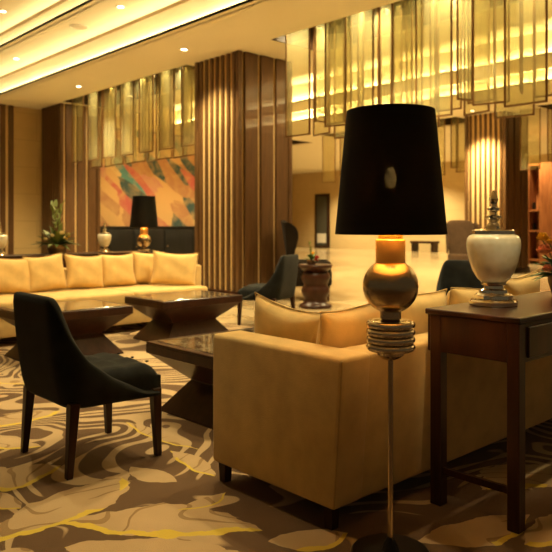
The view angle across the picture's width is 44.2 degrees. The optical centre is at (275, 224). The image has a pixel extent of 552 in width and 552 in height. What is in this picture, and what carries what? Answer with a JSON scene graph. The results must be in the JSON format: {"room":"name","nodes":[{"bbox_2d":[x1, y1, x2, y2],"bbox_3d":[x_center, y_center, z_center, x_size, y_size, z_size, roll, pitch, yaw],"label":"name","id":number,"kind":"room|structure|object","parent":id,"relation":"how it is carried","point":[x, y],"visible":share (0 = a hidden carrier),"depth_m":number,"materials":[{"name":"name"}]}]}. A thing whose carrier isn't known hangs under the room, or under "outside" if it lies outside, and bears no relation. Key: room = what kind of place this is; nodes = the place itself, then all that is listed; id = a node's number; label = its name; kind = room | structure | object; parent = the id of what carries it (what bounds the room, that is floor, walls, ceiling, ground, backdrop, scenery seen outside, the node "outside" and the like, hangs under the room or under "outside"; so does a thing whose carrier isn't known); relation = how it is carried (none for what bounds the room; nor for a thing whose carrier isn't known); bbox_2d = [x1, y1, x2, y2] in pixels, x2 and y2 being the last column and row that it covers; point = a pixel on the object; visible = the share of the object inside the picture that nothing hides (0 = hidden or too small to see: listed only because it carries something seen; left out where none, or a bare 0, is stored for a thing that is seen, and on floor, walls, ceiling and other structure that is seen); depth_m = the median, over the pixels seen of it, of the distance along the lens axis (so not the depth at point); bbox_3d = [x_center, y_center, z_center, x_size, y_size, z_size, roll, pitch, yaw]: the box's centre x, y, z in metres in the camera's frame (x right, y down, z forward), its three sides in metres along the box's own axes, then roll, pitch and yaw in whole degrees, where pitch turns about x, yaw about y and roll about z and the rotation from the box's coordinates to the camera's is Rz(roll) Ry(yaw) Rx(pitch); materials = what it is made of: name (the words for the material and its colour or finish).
{"room":"hotel lobby","nodes":[
{"label":"hotel lobby","id":0,"kind":"room"},
{"bbox_2d":[14,106,194,253],"bbox_3d":[-7.307,-1.125,14.287,16.600,4.550,0.200,0,0,-43],"label":"wall","id":1,"kind":"structure","parent":0,"point":[27,121],"depth_m":15.67,"materials":[{"name":"paint"}]},
{"bbox_2d":[0,104,13,254],"bbox_3d":[-6.440,-0.767,14.865,1.460,3.835,0.100,0,0,-43],"label":"panel","id":2,"kind":"object","parent":1,"relation":"attached to","point":[6,111],"visible":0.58,"depth_m":15.25,"materials":[{"name":"brown wood"}]},
{"bbox_2d":[72,95,83,162],"bbox_3d":[-4.295,-2.200,14.735,0.420,1.690,0.020,0,0,39],"label":"glass panel","id":3,"kind":"object","parent":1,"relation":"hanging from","point":[83,95],"visible":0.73,"depth_m":14.68,"materials":[{"name":"brown glass"}]},
{"bbox_2d":[87,91,98,160],"bbox_3d":[-3.828,-2.200,14.228,0.420,1.690,0.020,0,0,44],"label":"glass panel","id":4,"kind":"object","parent":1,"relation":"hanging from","point":[97,91],"visible":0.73,"depth_m":14.17,"materials":[{"name":"brown glass"}]},
{"bbox_2d":[105,86,113,166],"bbox_3d":[-3.639,-2.160,14.850,0.020,1.770,0.480,0,0,-37],"label":"glass panel","id":5,"kind":"object","parent":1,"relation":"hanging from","point":[113,86],"visible":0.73,"depth_m":14.84,"materials":[{"name":"yellow glass"}]},
{"bbox_2d":[103,86,115,158],"bbox_3d":[-3.361,-2.200,13.720,0.420,1.690,0.020,0,0,40],"label":"glass panel","id":6,"kind":"object","parent":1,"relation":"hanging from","point":[115,86],"visible":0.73,"depth_m":13.67,"materials":[{"name":"yellow glass"}]},
{"bbox_2d":[111,84,123,165],"bbox_3d":[-3.385,-2.160,14.485,0.480,1.770,0.020,0,0,45],"label":"glass panel","id":7,"kind":"object","parent":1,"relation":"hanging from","point":[122,84],"visible":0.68,"depth_m":14.33,"materials":[{"name":"yellow glass"}]},
{"bbox_2d":[120,80,133,155],"bbox_3d":[-2.893,-2.200,13.212,0.420,1.690,0.020,0,0,41],"label":"glass panel","id":8,"kind":"object","parent":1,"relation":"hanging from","point":[133,80],"visible":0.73,"depth_m":13.33,"materials":[{"name":"yellow glass"}]},
{"bbox_2d":[123,81,131,153],"bbox_3d":[-2.970,-2.240,13.591,0.020,1.610,0.360,0,0,-35],"label":"glass panel","id":9,"kind":"object","parent":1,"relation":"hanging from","point":[124,152],"visible":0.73,"depth_m":13.58,"materials":[{"name":"yellow glass"}]},
{"bbox_2d":[125,80,135,164],"bbox_3d":[-3.030,-2.160,14.188,0.020,1.770,0.480,0,0,-37],"label":"glass panel","id":10,"kind":"object","parent":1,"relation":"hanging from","point":[126,163],"visible":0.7,"depth_m":14.36,"materials":[{"name":"yellow glass"}]},
{"bbox_2d":[133,77,145,162],"bbox_3d":[-2.776,-2.160,13.823,0.020,1.770,0.480,0,0,-44],"label":"glass panel","id":11,"kind":"object","parent":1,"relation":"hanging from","point":[145,77],"visible":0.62,"depth_m":13.64,"materials":[{"name":"yellow glass"}]},
{"bbox_2d":[142,76,149,150],"bbox_3d":[-2.502,-2.240,13.083,0.020,1.610,0.360,0,0,-33],"label":"glass panel","id":12,"kind":"object","parent":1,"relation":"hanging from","point":[149,76],"visible":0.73,"depth_m":13.05,"materials":[{"name":"yellow glass"}]},
{"bbox_2d":[139,74,153,152],"bbox_3d":[-2.426,-2.200,12.705,0.420,1.690,0.020,0,0,41],"label":"glass panel","id":13,"kind":"object","parent":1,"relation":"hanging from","point":[153,74],"visible":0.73,"depth_m":12.57,"materials":[{"name":"yellow glass"}]},
{"bbox_2d":[100,127,194,225],"bbox_3d":[-2.970,-1.100,18.102,4.710,2.660,0.059,0,0,-43],"label":"mural","id":14,"kind":"object","parent":1,"relation":"attached to","point":[171,181],"visible":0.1,"depth_m":17.71,"materials":[{"name":"paint"}]},
{"bbox_2d":[148,72,160,161],"bbox_3d":[-2.420,-2.160,13.525,0.020,1.770,0.480,0,0,-39],"label":"glass panel","id":15,"kind":"object","parent":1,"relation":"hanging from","point":[160,72],"visible":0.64,"depth_m":13.44,"materials":[{"name":"yellow glass"}]},
{"bbox_2d":[156,69,172,159],"bbox_3d":[-2.166,-2.160,13.161,0.480,1.770,0.021,0,0,41],"label":"glass panel","id":16,"kind":"object","parent":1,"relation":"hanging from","point":[171,69],"visible":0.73,"depth_m":13.01,"materials":[{"name":"yellow glass"}]},
{"bbox_2d":[161,69,170,147],"bbox_3d":[-2.035,-2.240,12.575,0.021,1.610,0.360,0,0,-35],"label":"glass panel","id":17,"kind":"object","parent":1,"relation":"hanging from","point":[170,69],"visible":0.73,"depth_m":12.54,"materials":[{"name":"glass"}]},
{"bbox_2d":[159,68,174,149],"bbox_3d":[-1.958,-2.200,12.197,0.420,1.690,0.020,0,0,41],"label":"glass panel","id":18,"kind":"object","parent":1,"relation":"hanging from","point":[173,68],"visible":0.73,"depth_m":12.06,"materials":[{"name":"glass"}]},
{"bbox_2d":[173,65,187,158],"bbox_3d":[-1.811,-2.160,12.863,0.020,1.770,0.480,0,0,-41],"label":"glass panel","id":19,"kind":"object","parent":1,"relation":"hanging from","point":[186,65],"visible":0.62,"depth_m":12.69,"materials":[{"name":"glass"}]},
{"bbox_2d":[183,66,192,144],"bbox_3d":[-1.568,-2.240,12.068,0.020,1.610,0.360,0,0,-32],"label":"glass panel","id":20,"kind":"object","parent":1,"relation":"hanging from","point":[183,66],"visible":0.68,"depth_m":11.92,"materials":[{"name":"glass"}]},
{"bbox_2d":[456,0,471,101],"bbox_3d":[2.212,-2.250,7.962,0.240,1.590,0.020,0,0,-27],"label":"glass panel","id":21,"kind":"object","parent":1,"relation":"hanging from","point":[457,1],"visible":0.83,"depth_m":7.92,"materials":[{"name":"yellow glass"}]},
{"bbox_2d":[519,0,522,94],"bbox_3d":[2.702,-2.250,7.489,0.020,1.590,0.240,0,0,25],"label":"glass panel","id":22,"kind":"object","parent":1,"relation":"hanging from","point":[520,1],"visible":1,"depth_m":7.47,"materials":[{"name":"brown glass"}]},
{"bbox_2d":[534,0,551,98],"bbox_3d":[3.052,-2.240,7.581,0.360,1.610,0.020,0,0,45],"label":"glass panel","id":23,"kind":"object","parent":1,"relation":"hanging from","point":[535,96],"visible":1,"depth_m":7.69,"materials":[{"name":"brown glass"}]},
{"bbox_2d":[130,196,157,252],"bbox_3d":[-1.786,0.374,9.200,0.380,1.528,0.380,0,0,-43],"label":"floor lamp","id":24,"kind":"object","parent":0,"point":[143,210],"visible":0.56,"depth_m":9.07,"materials":[{"name":"black fabric"}]},
{"bbox_2d":[0,0,551,173],"bbox_3d":[-0.292,-3.070,16.042,29.300,0.760,30.000,0,0,-43],"label":"ceiling","id":25,"kind":"structure","parent":0,"point":[209,29],"depth_m":11.40,"materials":[{"name":"beige paint"}]},
{"bbox_2d":[69,24,88,29],"bbox_3d":[-3.078,-3.095,10.623,0.296,0.010,0.296,0,0,-43],"label":"ceiling speaker","id":26,"kind":"object","parent":25,"relation":"attached to","point":[74,26],"visible":1,"depth_m":10.61,"materials":[{"name":"beige plastic"}]},
{"bbox_2d":[71,25,86,28],"bbox_3d":[-3.078,-3.098,10.623,0.260,0.004,0.260,0,0,-43],"label":"grille","id":27,"kind":"object","parent":26,"relation":"attached to","point":[72,26],"depth_m":10.61,"materials":[{"name":"beige"}]},
{"bbox_2d":[91,93,96,158],"bbox_3d":[-3.904,-2.240,14.606,0.020,1.610,0.360,0,0,-37],"label":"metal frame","id":28,"kind":"object","parent":25,"relation":"hanging from","point":[91,93],"visible":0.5,"depth_m":14.73,"materials":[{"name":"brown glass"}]},
{"bbox_2d":[0,0,188,78],"bbox_3d":[-0.520,-3.228,7.921,0.835,0.345,18.360,0,0,-43],"label":"trim","id":29,"kind":"structure","parent":25,"relation":"attached to","point":[60,1],"depth_m":11.00,"materials":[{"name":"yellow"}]},
{"bbox_2d":[91,90,102,167],"bbox_3d":[-3.995,-2.160,15.147,0.020,1.770,0.480,0,0,-45],"label":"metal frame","id":30,"kind":"object","parent":25,"relation":"hanging from","point":[101,90],"visible":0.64,"depth_m":14.98,"materials":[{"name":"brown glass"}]},
{"bbox_2d":[107,87,112,156],"bbox_3d":[-3.437,-2.240,14.098,0.020,1.610,0.360,0,0,-32],"label":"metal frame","id":31,"kind":"object","parent":25,"relation":"hanging from","point":[112,87],"visible":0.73,"depth_m":14.08,"materials":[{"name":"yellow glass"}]},
{"bbox_2d":[181,66,194,146],"bbox_3d":[-1.491,-2.200,11.689,0.420,1.690,0.021,0,0,42],"label":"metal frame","id":32,"kind":"object","parent":25,"relation":"hanging from","point":[181,66],"visible":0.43,"depth_m":11.81,"materials":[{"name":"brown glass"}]},
{"bbox_2d":[285,28,310,137],"bbox_3d":[0.312,-2.160,9.761,0.020,1.770,0.480,0,0,-45],"label":"glass panel","id":33,"kind":"object","parent":25,"relation":"hanging from","point":[309,133],"visible":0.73,"depth_m":9.71,"materials":[{"name":"glass"}]},
{"bbox_2d":[63,0,551,143],"bbox_3d":[0.175,-2.889,16.472,9.370,0.402,30.000,0,0,-43],"label":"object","id":34,"kind":"structure","parent":25,"relation":"attached to","point":[299,38],"depth_m":10.23,"materials":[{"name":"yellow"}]},
{"bbox_2d":[313,27,329,135],"bbox_3d":[0.684,-2.200,10.212,0.021,1.690,0.420,0,0,-32],"label":"glass panel","id":35,"kind":"object","parent":25,"relation":"hanging from","point":[314,134],"visible":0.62,"depth_m":10.37,"materials":[{"name":"glass"}]},
{"bbox_2d":[314,22,329,122],"bbox_3d":[0.654,-2.250,9.654,0.240,1.590,0.020,0,0,-27],"label":"glass panel","id":36,"kind":"object","parent":25,"relation":"hanging from","point":[328,121],"visible":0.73,"depth_m":9.66,"materials":[{"name":"glass"}]},
{"bbox_2d":[322,136,335,182],"bbox_3d":[1.587,-2.160,20.423,0.480,1.770,0.020,0,0,40],"label":"glass panel","id":37,"kind":"object","parent":25,"relation":"hanging from","point":[322,136],"visible":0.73,"depth_m":20.52,"materials":[{"name":"brown glass"}]},
{"bbox_2d":[327,17,344,124],"bbox_3d":[0.845,-2.240,9.654,0.020,1.610,0.360,0,0,-39],"label":"glass panel","id":38,"kind":"object","parent":25,"relation":"hanging from","point":[343,121],"visible":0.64,"depth_m":9.51,"materials":[{"name":"glass"}]},
{"bbox_2d":[325,15,351,126],"bbox_3d":[0.853,-2.200,9.321,0.420,1.690,0.021,0,0,34],"label":"glass panel","id":39,"kind":"object","parent":25,"relation":"hanging from","point":[351,15],"visible":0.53,"depth_m":9.38,"materials":[{"name":"glass"}]},
{"bbox_2d":[334,14,361,138],"bbox_3d":[1.056,-2.160,9.956,0.480,1.770,0.020,0,0,37],"label":"glass panel","id":40,"kind":"object","parent":25,"relation":"hanging from","point":[361,14],"visible":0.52,"depth_m":10.09,"materials":[{"name":"glass"}]},
{"bbox_2d":[345,9,373,122],"bbox_3d":[1.091,-2.160,8.915,0.020,1.770,0.480,0,0,-44],"label":"glass panel","id":41,"kind":"object","parent":25,"relation":"hanging from","point":[372,9],"visible":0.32,"depth_m":9.07,"materials":[{"name":"glass"}]},
{"bbox_2d":[357,12,363,106],"bbox_3d":[1.144,-2.250,9.181,0.020,1.590,0.240,0,0,25],"label":"glass panel","id":42,"kind":"object","parent":25,"relation":"hanging from","point":[362,12],"visible":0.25,"depth_m":9.17,"materials":[{"name":"glass"}]},
{"bbox_2d":[359,8,377,106],"bbox_3d":[1.291,-2.240,9.494,0.020,1.610,0.360,0,0,-44],"label":"panel frame","id":43,"kind":"object","parent":25,"relation":"hanging from","point":[377,8],"visible":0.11,"depth_m":9.37,"materials":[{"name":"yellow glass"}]},
{"bbox_2d":[378,2,394,103],"bbox_3d":[1.433,-2.250,8.808,0.240,1.590,0.020,0,0,-24],"label":"panel frame","id":44,"kind":"object","parent":25,"relation":"hanging from","point":[394,2],"visible":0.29,"depth_m":8.84,"materials":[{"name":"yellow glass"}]},
{"bbox_2d":[380,0,401,103],"bbox_3d":[1.565,-2.200,9.256,0.020,1.690,0.420,0,0,-34],"label":"panel frame","id":45,"kind":"object","parent":25,"relation":"hanging from","point":[401,0],"visible":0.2,"depth_m":9.09,"materials":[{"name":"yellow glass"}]},
{"bbox_2d":[390,0,412,103],"bbox_3d":[1.624,-2.240,8.808,0.020,1.610,0.360,0,0,-41],"label":"glass panel","id":46,"kind":"object","parent":25,"relation":"hanging from","point":[411,0],"visible":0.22,"depth_m":8.67,"materials":[{"name":"yellow glass"}]},
{"bbox_2d":[391,0,422,104],"bbox_3d":[1.631,-2.200,8.475,0.420,1.690,0.020,0,0,36],"label":"panel frame","id":47,"kind":"object","parent":25,"relation":"hanging from","point":[421,0],"visible":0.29,"depth_m":8.35,"materials":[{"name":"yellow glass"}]},
{"bbox_2d":[405,0,439,126],"bbox_3d":[1.936,-2.160,9.000,0.480,1.770,0.020,0,0,37],"label":"glass panel","id":48,"kind":"object","parent":25,"relation":"hanging from","point":[405,0],"visible":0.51,"depth_m":8.86,"materials":[{"name":"yellow glass"}]},
{"bbox_2d":[429,0,435,107],"bbox_3d":[1.923,-2.250,8.335,0.020,1.590,0.240,0,0,28],"label":"panel frame","id":49,"kind":"object","parent":25,"relation":"hanging from","point":[430,1],"visible":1,"depth_m":8.24,"materials":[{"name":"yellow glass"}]},
{"bbox_2d":[415,0,452,116],"bbox_3d":[1.869,-2.160,8.069,0.480,1.770,0.020,0,0,41],"label":"panel frame","id":50,"kind":"object","parent":25,"relation":"hanging from","point":[451,1],"visible":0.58,"depth_m":7.92,"materials":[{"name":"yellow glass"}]},
{"bbox_2d":[436,0,461,111],"bbox_3d":[2.172,-2.240,8.537,0.360,1.610,0.020,0,0,45],"label":"panel frame","id":51,"kind":"object","parent":25,"relation":"hanging from","point":[437,110],"visible":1,"depth_m":8.57,"materials":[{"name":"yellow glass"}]},
{"bbox_2d":[450,117,458,167],"bbox_3d":[4.578,-2.250,17.440,0.240,1.590,0.020,0,0,-24],"label":"glass panel","id":52,"kind":"object","parent":25,"relation":"hanging from","point":[451,117],"visible":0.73,"depth_m":17.42,"materials":[{"name":"yellow glass"}]},
{"bbox_2d":[456,117,464,172],"bbox_3d":[4.783,-2.200,17.424,0.020,1.690,0.420,0,0,-37],"label":"glass panel","id":53,"kind":"object","parent":25,"relation":"hanging from","point":[456,117],"visible":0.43,"depth_m":17.57,"materials":[{"name":"brown glass"}]},
{"bbox_2d":[463,0,489,115],"bbox_3d":[2.445,-2.200,8.299,0.020,1.690,0.420,0,0,-28],"label":"panel frame","id":54,"kind":"object","parent":25,"relation":"hanging from","point":[464,1],"visible":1,"depth_m":8.35,"materials":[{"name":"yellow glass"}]},
{"bbox_2d":[467,0,495,104],"bbox_3d":[2.403,-2.240,7.962,0.020,1.610,0.360,0,0,-41],"label":"panel frame","id":55,"kind":"object","parent":25,"relation":"hanging from","point":[468,1],"visible":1,"depth_m":7.96,"materials":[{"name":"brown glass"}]},
{"bbox_2d":[472,0,509,105],"bbox_3d":[2.410,-2.200,7.628,0.420,1.690,0.020,0,0,35],"label":"panel frame","id":56,"kind":"object","parent":25,"relation":"hanging from","point":[508,101],"visible":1,"depth_m":7.64,"materials":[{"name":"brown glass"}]},
{"bbox_2d":[494,0,534,118],"bbox_3d":[2.817,-2.160,8.043,0.480,1.770,0.020,0,0,39],"label":"glass panel","id":57,"kind":"object","parent":25,"relation":"hanging from","point":[495,117],"visible":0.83,"depth_m":7.89,"materials":[{"name":"brown glass"}]},
{"bbox_2d":[504,0,547,107],"bbox_3d":[2.648,-2.160,7.222,0.020,1.770,0.480,0,0,-44],"label":"panel frame","id":58,"kind":"object","parent":25,"relation":"hanging from","point":[546,1],"visible":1,"depth_m":7.06,"materials":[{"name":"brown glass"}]},
{"bbox_2d":[520,108,540,170],"bbox_3d":[5.888,-2.160,15.751,0.480,1.770,0.020,0,0,43],"label":"glass panel","id":59,"kind":"object","parent":25,"relation":"hanging from","point":[540,108],"visible":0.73,"depth_m":15.72,"materials":[{"name":"brown glass"}]},
{"bbox_2d":[216,247,551,326],"bbox_3d":[-0.292,1.250,16.042,29.300,0.200,30.000,0,0,-43],"label":"floor","id":60,"kind":"structure","parent":0,"point":[349,268],"depth_m":15.49,"materials":[{"name":"beige stone"}]},
{"bbox_2d":[42,103,99,253],"bbox_3d":[-4.718,-0.768,15.644,1.030,3.837,1.030,0,0,-43],"label":"column","id":61,"kind":"structure","parent":60,"relation":"on","point":[78,184],"depth_m":15.31,"materials":[{"name":"brown wood"}]},
{"bbox_2d":[100,226,194,254],"bbox_3d":[-2.622,0.590,17.686,4.660,1.120,0.585,0,0,-43],"label":"sideboard","id":62,"kind":"object","parent":60,"relation":"on","point":[175,240],"visible":0.37,"depth_m":17.04,"materials":[{"name":"black paint"}]},
{"bbox_2d":[195,50,294,293],"bbox_3d":[-0.540,-0.768,11.240,1.210,3.837,1.210,0,0,-43],"label":"column","id":63,"kind":"structure","parent":60,"relation":"on","point":[243,154],"depth_m":10.83,"materials":[{"name":"brown wood"}]},
{"bbox_2d":[237,254,298,324],"bbox_3d":[-0.075,0.743,7.836,0.564,0.814,0.564,0,0,26],"label":"slipper chair","id":64,"kind":"object","parent":60,"relation":"on","point":[282,284],"visible":0.91,"depth_m":7.65,"materials":[{"name":"grey fabric"}]},
{"bbox_2d":[0,321,551,551],"bbox_3d":[-1.406,1.144,4.074,6.450,0.012,10.900,0,0,-43],"label":"carpet","id":65,"kind":"object","parent":60,"relation":"on","point":[120,496],"visible":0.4,"depth_m":2.84,"materials":[{"name":"brown carpet"}]},
{"bbox_2d":[0,299,132,360],"bbox_3d":[-1.852,0.924,5.961,0.950,0.427,0.700,0,0,-43],"label":"coffee table","id":66,"kind":"object","parent":65,"relation":"on","point":[86,320],"visible":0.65,"depth_m":5.87,"materials":[{"name":"brown wood"}]},
{"bbox_2d":[0,251,148,267],"bbox_3d":[-2.679,0.740,8.004,2.500,0.796,0.406,0,0,-43],"label":"console table","id":67,"kind":"object","parent":65,"relation":"on","point":[12,256],"visible":0.08,"depth_m":8.01,"materials":[{"name":"brown wood"}]},
{"bbox_2d":[0,223,7,255],"bbox_3d":[-3.088,0.152,7.596,0.174,0.380,0.174,0,0,-43],"label":"urn","id":68,"kind":"object","parent":67,"relation":"on","point":[3,237],"visible":1,"depth_m":7.56,"materials":[{"name":"white ceramic"}]},
{"bbox_2d":[31,199,80,253],"bbox_3d":[-2.563,0.018,8.048,0.502,0.649,0.518,0,0,20],"label":"flower arrangement","id":69,"kind":"object","parent":67,"relation":"on","point":[59,245],"visible":0.99,"depth_m":8.01,"materials":[{"name":"green plant"}]},
{"bbox_2d":[97,223,110,252],"bbox_3d":[-2.137,0.157,8.472,0.170,0.370,0.170,0,0,-43],"label":"urn","id":70,"kind":"object","parent":67,"relation":"on","point":[104,238],"visible":1,"depth_m":8.42,"materials":[{"name":"white ceramic"}]},
{"bbox_2d":[13,292,161,480],"bbox_3d":[-0.945,0.731,3.364,0.564,0.814,0.564,0,0,-43],"label":"slipper chair","id":71,"kind":"object","parent":65,"relation":"on","point":[54,369],"visible":1,"depth_m":3.15,"materials":[{"name":"grey fabric"}]},
{"bbox_2d":[0,264,207,337],"bbox_3d":[-2.185,0.810,7.253,3.250,0.656,1.011,0,0,-43],"label":"sofa","id":72,"kind":"object","parent":65,"relation":"on","point":[116,294],"visible":0.31,"depth_m":7.21,"materials":[{"name":"beige fabric"}]},
{"bbox_2d":[0,293,13,306],"bbox_3d":[-2.835,0.780,6.527,0.962,0.145,0.825,0,0,-43],"label":"seat cushion","id":73,"kind":"object","parent":72,"relation":"on","point":[6,299],"depth_m":6.46,"materials":[{"name":"beige fabric"}]},
{"bbox_2d":[0,258,29,293],"bbox_3d":[-2.777,0.517,6.984,0.557,0.414,0.195,0,0,-43],"label":"throw pillow","id":74,"kind":"object","parent":72,"relation":"on","point":[14,274],"visible":0.98,"depth_m":6.97,"materials":[{"name":"fabric"}]},
{"bbox_2d":[22,252,67,292],"bbox_3d":[-2.462,0.509,7.262,0.202,0.426,0.467,0,0,44],"label":"throw pillow","id":75,"kind":"object","parent":72,"relation":"on","point":[46,273],"visible":0.93,"depth_m":7.20,"materials":[{"name":"fabric"}]},
{"bbox_2d":[31,288,133,304],"bbox_3d":[-2.122,0.780,7.184,0.962,0.145,0.825,0,0,-43],"label":"seat cushion","id":76,"kind":"object","parent":72,"relation":"on","point":[114,295],"depth_m":7.04,"materials":[{"name":"beige fabric"}]},
{"bbox_2d":[63,253,104,288],"bbox_3d":[-2.133,0.515,7.572,0.484,0.407,0.195,0,0,-44],"label":"throw pillow","id":77,"kind":"object","parent":72,"relation":"on","point":[82,271],"visible":1,"depth_m":7.50,"materials":[{"name":"fabric"}]},
{"bbox_2d":[98,252,137,286],"bbox_3d":[-1.825,0.515,7.868,0.469,0.388,0.193,0,0,-42],"label":"throw pillow","id":78,"kind":"object","parent":72,"relation":"on","point":[118,270],"visible":0.9,"depth_m":7.80,"materials":[{"name":"fabric"}]},
{"bbox_2d":[131,251,161,283],"bbox_3d":[-1.530,0.511,8.188,0.470,0.410,0.186,0,0,-40],"label":"throw pillow","id":79,"kind":"object","parent":72,"relation":"on","point":[143,264],"visible":0.59,"depth_m":8.06,"materials":[{"name":"fabric"}]},
{"bbox_2d":[103,283,207,295],"bbox_3d":[-1.408,0.780,7.841,0.962,0.145,0.825,0,0,-43],"label":"seat cushion","id":80,"kind":"object","parent":72,"relation":"on","point":[142,288],"depth_m":7.67,"materials":[{"name":"beige fabric"}]},
{"bbox_2d":[149,250,198,285],"bbox_3d":[-1.195,0.507,7.990,0.578,0.428,0.213,0,0,-8],"label":"throw pillow","id":81,"kind":"object","parent":72,"relation":"on","point":[179,269],"visible":1,"depth_m":7.92,"materials":[{"name":"fabric"}]},
{"bbox_2d":[125,290,241,341],"bbox_3d":[-0.929,0.924,6.878,0.950,0.427,0.700,0,0,-43],"label":"coffee table","id":82,"kind":"object","parent":65,"relation":"on","point":[186,313],"visible":0.95,"depth_m":6.67,"materials":[{"name":"brown wood"}]},
{"bbox_2d":[146,327,253,428],"bbox_3d":[-0.205,0.924,4.195,0.900,0.427,0.770,0,0,-43],"label":"coffee table","id":83,"kind":"object","parent":65,"relation":"on","point":[191,356],"visible":0.28,"depth_m":4.02,"materials":[{"name":"brown wood"}]},
{"bbox_2d":[213,330,551,530],"bbox_3d":[0.984,0.810,3.678,2.750,0.656,0.791,0,0,-43],"label":"sofa","id":84,"kind":"object","parent":65,"relation":"on","point":[307,420],"visible":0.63,"depth_m":2.75,"materials":[{"name":"beige fabric"}]},
{"bbox_2d":[254,292,324,343],"bbox_3d":[0.081,0.525,3.077,0.190,0.416,0.544,0,0,-39],"label":"throw pillow","id":85,"kind":"object","parent":84,"relation":"on","point":[271,318],"visible":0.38,"depth_m":3.01,"materials":[{"name":"fabric"}]},
{"bbox_2d":[316,303,379,347],"bbox_3d":[0.326,0.522,2.899,0.474,0.406,0.188,0,0,-39],"label":"throw pillow","id":86,"kind":"object","parent":84,"relation":"on","point":[344,328],"visible":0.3,"depth_m":2.77,"materials":[{"name":"fabric"}]},
{"bbox_2d":[401,288,446,334],"bbox_3d":[0.642,0.516,3.212,0.483,0.412,0.205,0,0,-42],"label":"throw pillow","id":87,"kind":"object","parent":84,"relation":"on","point":[415,312],"visible":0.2,"depth_m":3.12,"materials":[{"name":"fabric"}]},
{"bbox_2d":[446,287,479,304],"bbox_3d":[0.993,0.518,3.532,0.482,0.423,0.203,0,0,-42],"label":"throw pillow","id":88,"kind":"object","parent":84,"relation":"on","point":[457,295],"visible":0.11,"depth_m":3.37,"materials":[{"name":"fabric"}]},
{"bbox_2d":[504,268,539,295],"bbox_3d":[1.330,0.483,3.848,0.480,0.464,0.205,0,0,-42],"label":"throw pillow","id":89,"kind":"object","parent":84,"relation":"on","point":[520,285],"visible":0.22,"depth_m":3.79,"materials":[{"name":"fabric"}]},
{"bbox_2d":[335,103,447,551],"bbox_3d":[0.393,0.374,2.332,0.380,1.528,0.380,0,0,-43],"label":"floor lamp","id":90,"kind":"object","parent":65,"relation":"on","point":[391,186],"visible":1,"depth_m":2.22,"materials":[{"name":"black fabric"}]},
{"bbox_2d":[425,291,551,533],"bbox_3d":[1.460,0.740,3.276,1.900,0.796,0.440,0,0,-43],"label":"console table","id":91,"kind":"object","parent":65,"relation":"on","point":[521,334],"visible":1,"depth_m":2.63,"materials":[{"name":"brown wood"}]},
{"bbox_2d":[466,190,520,307],"bbox_3d":[0.928,0.097,2.900,0.224,0.490,0.224,0,0,-43],"label":"urn","id":92,"kind":"object","parent":91,"relation":"on","point":[493,251],"visible":1,"depth_m":2.83,"materials":[{"name":"white ceramic"}]},
{"bbox_2d":[524,233,551,292],"bbox_3d":[1.373,0.187,3.279,0.326,0.309,0.259,0,0,8],"label":"flower arrangement","id":93,"kind":"object","parent":91,"relation":"on","point":[544,248],"visible":1,"depth_m":3.24,"materials":[{"name":"orange plant"}]},
{"bbox_2d":[281,220,331,300],"bbox_3d":[0.466,0.536,10.600,0.777,1.228,0.738,0,0,0],"label":"chair","id":94,"kind":"object","parent":60,"relation":"on","point":[290,233],"visible":0.54,"depth_m":10.24,"materials":[{"name":"brown fabric"}]},
{"bbox_2d":[298,263,332,308],"bbox_3d":[0.552,0.850,9.500,0.480,0.600,0.480,0,0,-43],"label":"table","id":95,"kind":"object","parent":60,"relation":"on","point":[315,278],"visible":0.99,"depth_m":9.34,"materials":[{"name":"brown wood"}]},
{"bbox_2d":[304,241,318,264],"bbox_3d":[0.494,0.385,9.509,0.226,0.330,0.225,0,0,-43],"label":"flower arrangement","id":96,"kind":"object","parent":95,"relation":"on","point":[311,257],"visible":1,"depth_m":9.46,"materials":[{"name":"green plant"}]},
{"bbox_2d":[410,241,439,251],"bbox_3d":[6.388,0.920,29.235,0.500,0.460,1.183,0,0,-43],"label":"bench","id":97,"kind":"object","parent":60,"relation":"on","point":[414,244],"visible":0.98,"depth_m":28.95,"materials":[{"name":"brown wood"}]},
{"bbox_2d":[436,260,482,295],"bbox_3d":[1.747,0.743,6.280,0.564,0.814,0.564,0,0,19],"label":"slipper chair","id":98,"kind":"object","parent":60,"relation":"on","point":[453,273],"visible":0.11,"depth_m":6.51,"materials":[{"name":"grey fabric"}]},
{"bbox_2d":[446,220,480,259],"bbox_3d":[3.730,0.526,13.045,0.738,1.248,0.777,0,0,-21],"label":"chair","id":99,"kind":"object","parent":60,"relation":"on","point":[458,231],"visible":0.34,"depth_m":13.23,"materials":[{"name":"beige fabric"}]},
{"bbox_2d":[465,111,529,272],"bbox_3d":[5.435,-0.768,16.760,1.160,3.837,1.160,0,0,-43],"label":"column","id":100,"kind":"structure","parent":60,"relation":"on","point":[492,146],"depth_m":16.46,"materials":[{"name":"brown wood"}]},
{"bbox_2d":[528,163,540,263],"bbox_3d":[7.720,-0.325,20.036,0.500,2.950,0.428,0,0,-43],"label":"shelving unit","id":101,"kind":"object","parent":60,"relation":"on","point":[534,176],"visible":0.58,"depth_m":20.09,"materials":[{"name":"red wood"}]},
{"bbox_2d":[292,154,551,251],"bbox_3d":[11.355,-0.770,24.725,0.200,3.840,33.000,0,0,-43],"label":"wall","id":102,"kind":"structure","parent":0,"point":[305,186],"depth_m":33.66,"materials":[{"name":"beige paint"}]},
{"bbox_2d":[315,194,329,247],"bbox_3d":[2.326,-0.210,34.322,0.085,2.720,1.006,0,0,-43],"label":"door","id":103,"kind":"structure","parent":102,"relation":"in","point":[322,201],"depth_m":34.26,"materials":[{"name":"brown wood"}]},
{"bbox_2d":[541,162,551,263],"bbox_3d":[9.385,-0.325,18.213,0.520,2.950,4.490,0,0,-43],"label":"wall","id":104,"kind":"structure","parent":0,"point":[546,168],"depth_m":19.57,"materials":[{"name":"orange wood"}]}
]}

